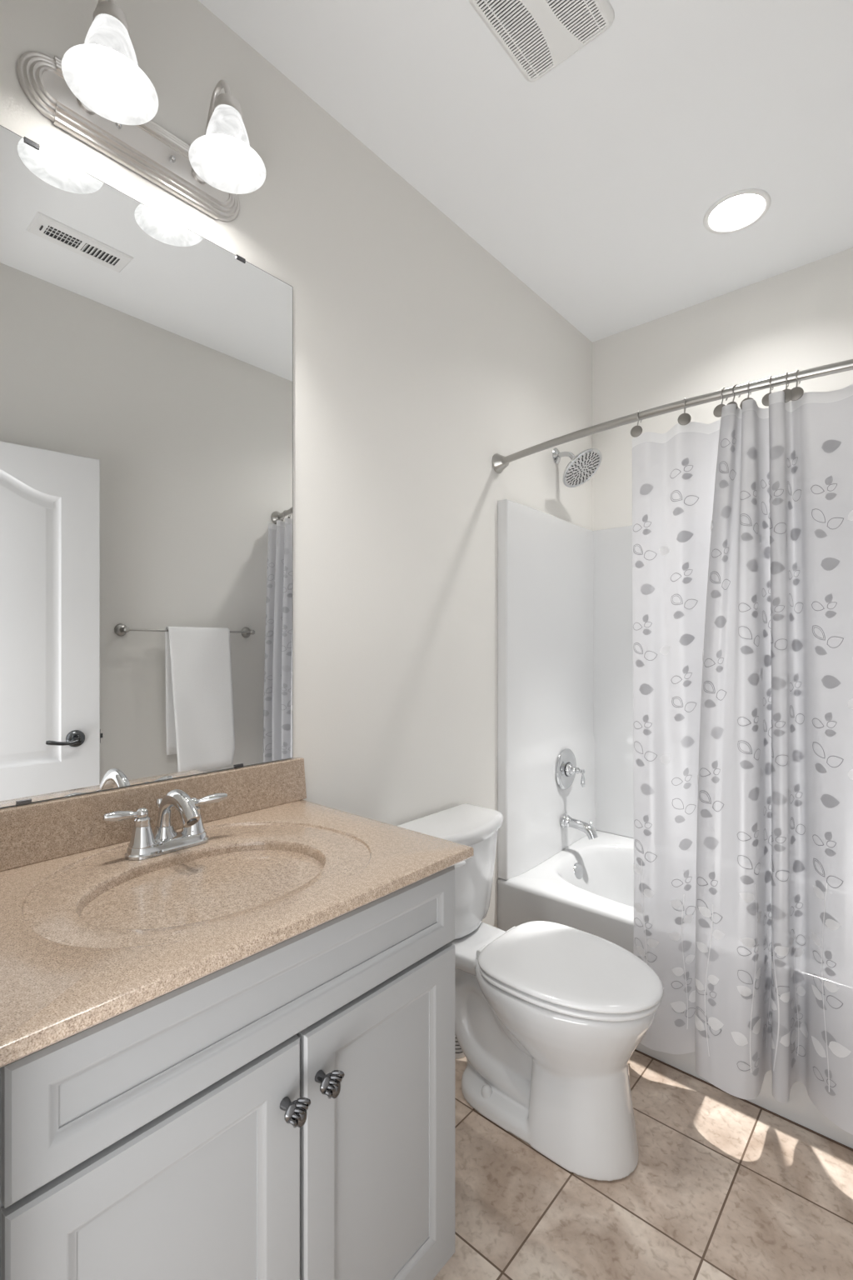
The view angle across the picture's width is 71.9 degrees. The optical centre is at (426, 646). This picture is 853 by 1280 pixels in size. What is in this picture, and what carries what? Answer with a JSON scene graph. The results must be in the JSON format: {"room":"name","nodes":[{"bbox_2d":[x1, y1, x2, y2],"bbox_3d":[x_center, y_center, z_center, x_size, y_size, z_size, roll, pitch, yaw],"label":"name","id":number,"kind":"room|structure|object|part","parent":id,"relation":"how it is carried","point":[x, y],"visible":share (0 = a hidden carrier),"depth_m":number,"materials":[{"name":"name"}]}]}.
{"room":"bathroom","nodes":[
{"label":"bathroom","id":0,"kind":"room"},
{"bbox_2d":[0,0,592,927],"bbox_3d":[-0.075,-0.087,1.905,0.100,2.743,2.724,0,0,41],"label":"wall","id":1,"kind":"structure","parent":0,"point":[420,358],"depth_m":1.74,"materials":[{"name":"white paint"}]},
{"bbox_2d":[16,0,265,221],"bbox_3d":[-0.516,-1.095,1.166,0.214,0.217,0.448,0,0,41],"label":"vanity light","id":2,"kind":"object","parent":1,"relation":"attached to","point":[98,93],"visible":1,"depth_m":1.16,"materials":[{"name":"silver metal"}]},
{"bbox_3d":[-0.612,-1.119,1.099,0.127,0.168,0.036,0,0,41],"label":"arm","id":3,"kind":"part","parent":2,"relation":"part of","materials":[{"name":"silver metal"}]},
{"bbox_3d":[-0.568,-1.062,1.061,0.154,0.106,0.154,0,0,41],"label":"lamp shade","id":4,"kind":"part","parent":2,"relation":"part of","materials":[{"name":"white glass"}]},
{"bbox_3d":[-0.568,-1.060,1.061,0.058,0.100,0.058,0,0,41],"label":"bulb","id":5,"kind":"part","parent":2,"relation":"part of","materials":[{"name":"white glass"}]},
{"bbox_3d":[-0.589,-1.049,1.230,0.019,0.116,0.448,0,0,41],"label":"plate","id":6,"kind":"part","parent":2,"relation":"part of","materials":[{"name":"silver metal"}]},
{"bbox_3d":[-0.460,-1.119,1.272,0.127,0.168,0.036,0,0,41],"label":"arm","id":7,"kind":"part","parent":2,"relation":"part of","materials":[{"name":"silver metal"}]},
{"bbox_3d":[-0.416,-1.062,1.234,0.154,0.106,0.154,0,0,41],"label":"lamp shade","id":8,"kind":"part","parent":2,"relation":"part of","materials":[{"name":"white glass"}]},
{"bbox_3d":[-0.416,-1.060,1.234,0.058,0.100,0.058,0,0,41],"label":"bulb","id":9,"kind":"part","parent":2,"relation":"part of","materials":[{"name":"white glass"}]},
{"bbox_2d":[0,125,293,808],"bbox_3d":[-0.597,-0.320,1.231,0.006,1.213,0.759,0,0,41],"label":"mirror","id":10,"kind":"object","parent":1,"relation":"attached to","point":[147,367],"visible":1,"depth_m":1.21,"materials":[{"name":"clear glass"}]},
{"bbox_2d":[15,799,31,805],"bbox_3d":[-0.735,0.283,1.073,0.008,0.008,0.024,0,0,41],"label":"mirror clip","id":11,"kind":"object","parent":10,"relation":"attached to","point":[27,801],"visible":1,"depth_m":1.07,"materials":[{"name":"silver metal"}]},
{"bbox_2d":[24,136,39,149],"bbox_3d":[-0.727,-0.924,1.081,0.008,0.010,0.024,0,0,41],"label":"mirror clip","id":12,"kind":"object","parent":10,"relation":"attached to","point":[27,140],"visible":1,"depth_m":1.08,"materials":[{"name":"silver metal"}]},
{"bbox_2d":[234,763,243,768],"bbox_3d":[-0.448,0.283,1.399,0.008,0.008,0.024,0,0,41],"label":"mirror clip","id":13,"kind":"object","parent":10,"relation":"attached to","point":[237,766],"visible":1,"depth_m":1.40,"materials":[{"name":"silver metal"}]},
{"bbox_2d":[235,254,245,263],"bbox_3d":[-0.444,-0.924,1.403,0.008,0.010,0.024,0,0,41],"label":"mirror clip","id":14,"kind":"object","parent":10,"relation":"attached to","point":[238,257],"visible":1,"depth_m":1.40,"materials":[{"name":"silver metal"}]},
{"bbox_2d":[0,757,306,871],"bbox_3d":[-0.578,0.342,1.240,0.021,0.106,0.786,0,0,41],"label":"backsplash","id":15,"kind":"structure","parent":1,"relation":"attached to","point":[31,833],"depth_m":1.18,"materials":[{"name":"stone"}]},
{"bbox_2d":[552,447,602,487],"bbox_3d":[0.634,-0.773,2.486,0.200,0.181,0.191,0,0,41],"label":"shower","id":16,"kind":"object","parent":1,"relation":"attached to","point":[583,466],"visible":1,"depth_m":2.47,"materials":[{"name":"silver metal"}]},
{"bbox_3d":[0.605,-0.808,2.518,0.094,0.063,0.026,0,0,41],"label":"shower arm","id":17,"kind":"part","parent":16,"relation":"part of","materials":[{"name":"silver metal"}]},
{"bbox_2d":[492,359,852,473],"bbox_3d":[0.783,-0.691,1.716,1.440,0.072,0.150,0,0,41],"label":"shower rod","id":18,"kind":"object","parent":1,"relation":"attached to","point":[500,462],"visible":0.99,"depth_m":1.68,"materials":[{"name":"silver metal"}]},
{"bbox_2d":[630,410,642,437],"bbox_3d":[0.635,-0.664,1.760,0.035,0.086,0.047,0,0,41],"label":"curtain hook","id":19,"kind":"object","parent":18,"relation":"hanging from","point":[636,431],"visible":0.92,"depth_m":1.74,"materials":[{"name":"silver metal"}]},
{"bbox_2d":[677,397,691,424],"bbox_3d":[0.733,-0.664,1.669,0.035,0.086,0.047,0,0,27],"label":"curtain hook","id":20,"kind":"object","parent":18,"relation":"hanging from","point":[685,418],"visible":0.92,"depth_m":1.65,"materials":[{"name":"grey metal"}]},
{"bbox_2d":[713,387,728,417],"bbox_3d":[0.810,-0.664,1.604,0.047,0.086,0.035,0,0,-37],"label":"curtain hook","id":21,"kind":"object","parent":18,"relation":"hanging from","point":[717,411],"visible":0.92,"depth_m":1.59,"materials":[{"name":"grey metal"}]},
{"bbox_2d":[727,384,740,409],"bbox_3d":[0.833,-0.664,1.586,0.047,0.086,0.035,0,0,-29],"label":"curtain hook","id":22,"kind":"object","parent":18,"relation":"hanging from","point":[732,402],"visible":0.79,"depth_m":1.58,"materials":[{"name":"grey metal"}]},
{"bbox_2d":[632,384,852,1134],"bbox_3d":[0.932,0.279,1.488,0.884,1.841,0.169,0,0,41],"label":"shower curtain","id":23,"kind":"object","parent":18,"relation":"hanging from","point":[742,520],"visible":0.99,"depth_m":1.53,"materials":[{"name":"fabric"}]},
{"bbox_2d":[740,380,753,409],"bbox_3d":[0.858,-0.664,1.565,0.035,0.086,0.047,0,0,40],"label":"curtain hook","id":24,"kind":"object","parent":18,"relation":"hanging from","point":[749,392],"visible":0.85,"depth_m":1.56,"materials":[{"name":"grey metal"}]},
{"bbox_2d":[761,375,774,405],"bbox_3d":[0.899,-0.664,1.534,0.035,0.086,0.047,0,0,42],"label":"curtain hook","id":25,"kind":"object","parent":18,"relation":"hanging from","point":[765,401],"visible":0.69,"depth_m":1.52,"materials":[{"name":"grey metal"}]},
{"bbox_2d":[782,372,792,402],"bbox_3d":[0.928,-0.664,1.514,0.035,0.086,0.047,0,0,38],"label":"curtain hook","id":26,"kind":"object","parent":18,"relation":"hanging from","point":[788,393],"visible":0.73,"depth_m":1.50,"materials":[{"name":"grey metal"}]},
{"bbox_2d":[790,370,804,400],"bbox_3d":[0.947,-0.664,1.500,0.047,0.086,0.035,0,0,-44],"label":"curtain hook","id":27,"kind":"object","parent":18,"relation":"hanging from","point":[797,392],"visible":0.91,"depth_m":1.48,"materials":[{"name":"grey metal"}]},
{"bbox_2d":[198,0,852,342],"bbox_3d":[0.503,-1.469,1.397,1.640,0.020,2.724,0,0,41],"label":"ceiling","id":28,"kind":"structure","parent":0,"point":[594,181],"depth_m":1.66,"materials":[{"name":"white paint"}]},
{"bbox_2d":[468,0,614,82],"bbox_3d":[0.262,-1.448,1.336,0.235,0.020,0.283,0,0,41],"label":"exhaust fan","id":29,"kind":"object","parent":28,"relation":"attached to","point":[537,36],"visible":1,"depth_m":1.37,"materials":[{"name":"white plastic"}]},
{"bbox_2d":[703,188,771,234],"bbox_3d":[1.040,-1.492,1.974,0.201,0.083,0.201,0,0,41],"label":"recessed light","id":30,"kind":"object","parent":28,"relation":"in","point":[737,211],"visible":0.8,"depth_m":2.02,"materials":[{"name":"white plastic"}]},
{"bbox_2d":[433,1050,852,1279],"bbox_3d":[0.381,1.314,1.258,1.640,0.060,3.094,0,0,41],"label":"floor","id":31,"kind":"structure","parent":0,"point":[722,1186],"depth_m":1.36,"materials":[{"name":"tile"}]},
{"bbox_2d":[0,865,454,1279],"bbox_3d":[-0.375,0.851,1.044,0.581,0.866,0.754,0,0,41],"label":"vanity cabinet","id":32,"kind":"object","parent":31,"relation":"on","point":[285,1111],"visible":0.99,"depth_m":0.83,"materials":[{"name":"grey wood"}]},
{"bbox_3d":[-0.315,0.888,0.745,0.019,0.606,0.368,0,0,41],"label":"cabinet door","id":33,"kind":"part","parent":32,"relation":"part of","materials":[{"name":"grey wood"}]},
{"bbox_2d":[0,757,474,1067],"bbox_3d":[-0.373,0.422,1.061,0.565,0.266,0.786,0,0,41],"label":"countertop","id":34,"kind":"structure","parent":32,"relation":"on","point":[91,934],"depth_m":1.00,"materials":[{"name":"stone"}]},
{"bbox_2d":[102,789,227,859],"bbox_3d":[-0.506,0.337,1.157,0.189,0.121,0.154,0,0,-5],"label":"faucet","id":35,"kind":"object","parent":34,"relation":"on","point":[144,843],"visible":1,"depth_m":1.12,"materials":[{"name":"silver metal"}]},
{"bbox_3d":[-0.563,0.318,1.104,0.023,0.025,0.079,0,0,41],"label":"lever handle","id":36,"kind":"part","parent":35,"relation":"part of","materials":[{"name":"silver metal"}]},
{"bbox_3d":[-0.541,0.351,1.192,0.015,0.088,0.015,0,0,41],"label":"lift rod","id":37,"kind":"part","parent":35,"relation":"part of","materials":[{"name":"silver metal"}]},
{"bbox_3d":[-0.510,0.387,1.163,0.058,0.021,0.162,0,0,41],"label":"plate","id":38,"kind":"part","parent":35,"relation":"part of","materials":[{"name":"silver metal"}]},
{"bbox_3d":[-0.485,0.328,1.141,0.155,0.104,0.052,0,0,41],"label":"spout","id":39,"kind":"part","parent":35,"relation":"part of","materials":[{"name":"silver metal"}]},
{"bbox_3d":[-0.454,0.318,1.217,0.079,0.025,0.022,0,0,-34],"label":"lever handle","id":40,"kind":"part","parent":35,"relation":"part of","materials":[{"name":"silver metal"}]},
{"bbox_3d":[-0.189,0.665,0.845,0.039,0.043,0.038,0,0,41],"label":"knob","id":41,"kind":"part","parent":32,"relation":"part of","materials":[{"name":"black metal"}]},
{"bbox_3d":[-0.148,0.660,0.892,0.039,0.043,0.038,0,0,41],"label":"knob","id":42,"kind":"part","parent":32,"relation":"part of","materials":[{"name":"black metal"}]},
{"bbox_3d":[-0.069,0.888,1.026,0.019,0.606,0.364,0,0,41],"label":"cabinet door","id":43,"kind":"part","parent":32,"relation":"part of","materials":[{"name":"grey wood"}]},
{"bbox_2d":[455,1034,464,1059],"bbox_3d":[0.096,1.218,1.867,0.074,0.133,0.074,0,0,41],"label":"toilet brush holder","id":44,"kind":"object","parent":31,"relation":"on","point":[459,1053],"visible":0.08,"depth_m":1.83,"materials":[{"name":"white plastic"}]},
{"bbox_2d":[396,803,663,1180],"bbox_3d":[0.277,0.911,1.649,0.747,0.741,0.414,0,0,41],"label":"toilet","id":45,"kind":"object","parent":31,"relation":"on","point":[551,1017],"visible":0.94,"depth_m":1.50,"materials":[{"name":"white ceramic"}]},
{"bbox_3d":[0.081,0.562,1.822,0.225,0.043,0.414,0,0,41],"label":"tank lid","id":46,"kind":"part","parent":45,"relation":"part of","materials":[{"name":"white ceramic"}]},
{"bbox_3d":[0.074,0.617,1.676,0.084,0.027,0.030,0,0,-37],"label":"flush lever","id":47,"kind":"part","parent":45,"relation":"part of","materials":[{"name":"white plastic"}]},
{"bbox_3d":[0.079,0.727,1.823,0.201,0.297,0.378,0,0,41],"label":"tank","id":48,"kind":"part","parent":45,"relation":"part of","materials":[{"name":"white ceramic"}]},
{"bbox_3d":[0.278,1.078,1.648,0.711,0.408,0.362,0,0,41],"label":"bowl","id":49,"kind":"part","parent":45,"relation":"part of","materials":[{"name":"white ceramic"}]},
{"bbox_3d":[0.386,0.861,1.554,0.447,0.014,0.364,0,0,41],"label":"seat","id":50,"kind":"part","parent":45,"relation":"part of","materials":[{"name":"white plastic"}]},
{"bbox_3d":[0.386,0.837,1.554,0.457,0.021,0.368,0,0,41],"label":"seat lid","id":51,"kind":"part","parent":45,"relation":"part of","materials":[{"name":"white plastic"}]},
{"bbox_2d":[497,830,852,1151],"bbox_3d":[1.070,1.077,2.043,1.440,0.413,0.802,0,0,41],"label":"bathtub","id":52,"kind":"object","parent":31,"relation":"on","point":[587,886],"visible":0.25,"depth_m":2.10,"materials":[{"name":"white ceramic"}]},
{"bbox_3d":[0.629,0.939,2.448,0.029,0.074,0.074,0,0,41],"label":"overflow plate","id":53,"kind":"part","parent":52,"relation":"part of","materials":[{"name":"silver metal"}]},
{"bbox_2d":[592,247,852,530],"bbox_3d":[1.369,-0.087,2.383,1.440,2.743,0.100,0,0,41],"label":"wall","id":54,"kind":"structure","parent":0,"point":[800,318],"depth_m":2.46,"materials":[{"name":"white paint"}]},
{"bbox_2d":[497,499,634,879],"bbox_3d":[1.073,0.159,2.046,1.439,1.422,0.798,0,0,41],"label":"tub surround","id":55,"kind":"object","parent":54,"relation":"attached to","point":[565,652],"visible":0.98,"depth_m":2.51,"materials":[{"name":"white plastic"}]},
{"bbox_2d":[555,748,585,789],"bbox_3d":[0.634,0.527,2.507,0.091,0.174,0.174,0,0,41],"label":"shower valve","id":56,"kind":"object","parent":55,"relation":"attached to","point":[567,769],"visible":1,"depth_m":2.50,"materials":[{"name":"silver metal"}]},
{"bbox_3d":[0.643,0.549,2.499,0.065,0.088,0.044,0,0,41],"label":"lever handle","id":57,"kind":"part","parent":56,"relation":"part of","materials":[{"name":"silver metal"}]},
{"bbox_2d":[560,813,598,839],"bbox_3d":[0.648,0.759,2.474,0.153,0.085,0.060,0,0,41],"label":"tub spout","id":58,"kind":"object","parent":55,"relation":"attached to","point":[567,821],"visible":1,"depth_m":2.46,"materials":[{"name":"silver metal"}]},
{"bbox_3d":[1.330,0.159,2.339,1.432,1.422,0.016,0,0,41],"label":"panel","id":59,"kind":"part","parent":55,"relation":"part of","materials":[{"name":"white plastic"}]}
]}

